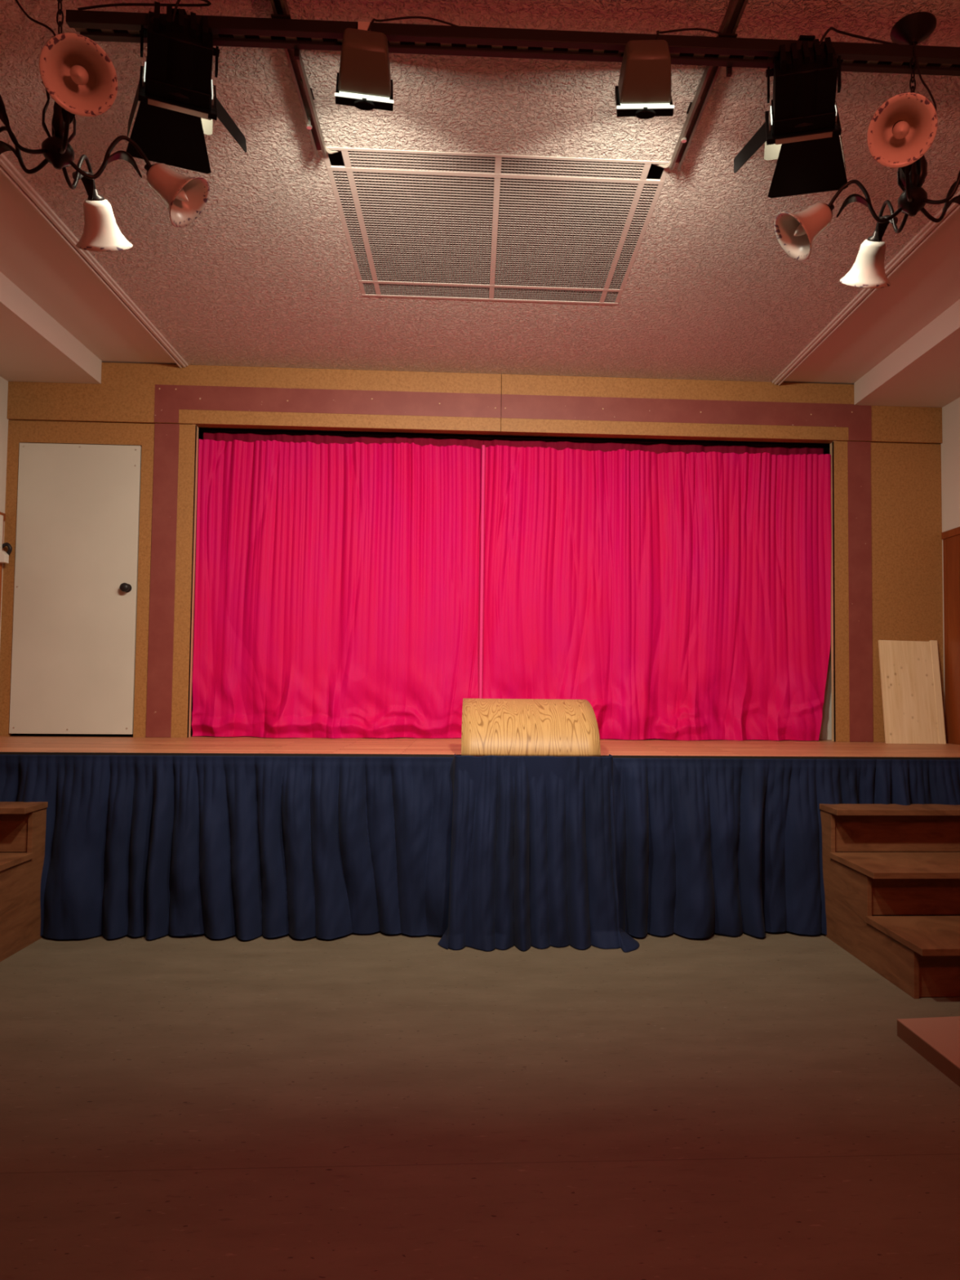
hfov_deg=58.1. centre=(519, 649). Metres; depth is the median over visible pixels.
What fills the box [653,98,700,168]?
cables
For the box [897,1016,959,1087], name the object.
table
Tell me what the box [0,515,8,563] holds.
duct
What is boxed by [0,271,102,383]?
ceiling
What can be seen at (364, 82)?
floodlight
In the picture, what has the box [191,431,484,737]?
stage curtain
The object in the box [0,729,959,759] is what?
stage platform
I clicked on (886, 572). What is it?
wall
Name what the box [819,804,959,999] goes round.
step
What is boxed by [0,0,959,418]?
ceiling
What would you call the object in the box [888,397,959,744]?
wall
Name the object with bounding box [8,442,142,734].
door
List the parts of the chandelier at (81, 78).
arm, arm, cord, chain, arm, lamp shade, arm, bulb, lamp shade, arm, lamp shade, bulb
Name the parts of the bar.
rail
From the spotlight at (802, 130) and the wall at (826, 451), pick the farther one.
the wall at (826, 451)
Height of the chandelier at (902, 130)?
0.756 m
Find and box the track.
[198,426,830,448]
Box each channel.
[270,0,326,158]
[670,0,748,170]
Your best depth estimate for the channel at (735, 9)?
3.14 m
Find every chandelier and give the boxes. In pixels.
[0,0,209,251]
[773,11,959,288]
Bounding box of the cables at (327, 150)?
[300,79,341,154]
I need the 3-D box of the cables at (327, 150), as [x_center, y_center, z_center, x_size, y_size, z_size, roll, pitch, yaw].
[-0.774,-2.091,3.387,0.052,0.132,0.560,0,-3,6]
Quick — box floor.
[0,931,959,1279]
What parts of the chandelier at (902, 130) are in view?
bulb, lamp shade, arm, lamp shade, arm, bulb, lamp shade, arm, chain, cord, arm, arm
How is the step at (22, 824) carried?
on the floor
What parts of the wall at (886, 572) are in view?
hardboard panel, hardboard panel, hardboard panel, hardboard panel, wing panel, hardboard panel, hardboard panel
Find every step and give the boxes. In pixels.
[0,801,48,961]
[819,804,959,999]
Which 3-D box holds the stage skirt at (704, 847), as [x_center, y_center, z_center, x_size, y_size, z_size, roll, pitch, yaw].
[1.765,1.056,4.638,2.655,0.923,0.190,1,-3,-5]
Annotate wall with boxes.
[0,362,944,742]
[0,376,13,735]
[191,418,833,729]
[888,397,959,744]
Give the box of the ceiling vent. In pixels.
[321,146,670,304]
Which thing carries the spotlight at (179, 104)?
hanging from the bar
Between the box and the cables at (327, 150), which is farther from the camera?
the box
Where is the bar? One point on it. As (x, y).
(728, 51)
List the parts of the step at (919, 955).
panel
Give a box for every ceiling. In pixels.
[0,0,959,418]
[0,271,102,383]
[853,298,959,407]
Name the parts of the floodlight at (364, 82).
glass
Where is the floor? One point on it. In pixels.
(379, 1105)
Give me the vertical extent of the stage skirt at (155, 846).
0.923 m
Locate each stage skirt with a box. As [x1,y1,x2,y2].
[0,754,453,940]
[613,757,959,938]
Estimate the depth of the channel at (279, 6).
3.15 m
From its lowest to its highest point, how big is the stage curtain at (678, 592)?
2.150 m
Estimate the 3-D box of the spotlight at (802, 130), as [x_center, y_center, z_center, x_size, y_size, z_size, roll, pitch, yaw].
[0.963,-1.807,2.958,0.438,0.458,0.454,2,-3,-30]
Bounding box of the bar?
[65,9,959,76]
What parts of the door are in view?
knob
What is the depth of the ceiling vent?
4.21 m
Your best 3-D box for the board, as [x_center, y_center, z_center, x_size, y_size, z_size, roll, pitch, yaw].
[2.765,0.297,6.081,0.436,0.737,0.141,1,-3,-3]
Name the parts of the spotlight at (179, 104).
barn door, barn door, door frame, barn door, barn door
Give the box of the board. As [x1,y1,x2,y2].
[878,640,946,743]
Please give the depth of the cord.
5.80 m
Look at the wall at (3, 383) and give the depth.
5.83 m
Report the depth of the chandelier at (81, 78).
2.58 m
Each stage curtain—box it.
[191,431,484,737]
[482,439,831,740]
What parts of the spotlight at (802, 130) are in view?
barn door, barn door, door frame, barn door, barn door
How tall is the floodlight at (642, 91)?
0.317 m
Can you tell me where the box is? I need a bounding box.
[461,697,600,756]
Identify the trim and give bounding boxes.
[0,153,187,368]
[772,191,959,385]
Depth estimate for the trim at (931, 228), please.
4.77 m
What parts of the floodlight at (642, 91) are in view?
glass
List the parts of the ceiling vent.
grille panel, grille panel, grille panel, grille panel, grille panel, grille panel, grille panel, grille panel, grille panel, grille panel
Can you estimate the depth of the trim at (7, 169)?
4.39 m
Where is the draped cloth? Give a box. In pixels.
[437,753,639,952]
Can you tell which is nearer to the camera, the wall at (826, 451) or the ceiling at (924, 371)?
the ceiling at (924, 371)
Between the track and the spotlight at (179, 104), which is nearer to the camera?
the spotlight at (179, 104)
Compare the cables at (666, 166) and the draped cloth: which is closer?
the cables at (666, 166)
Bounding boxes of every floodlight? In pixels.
[334,16,457,111]
[614,27,719,119]
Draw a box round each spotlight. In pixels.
[77,0,246,173]
[733,26,898,198]

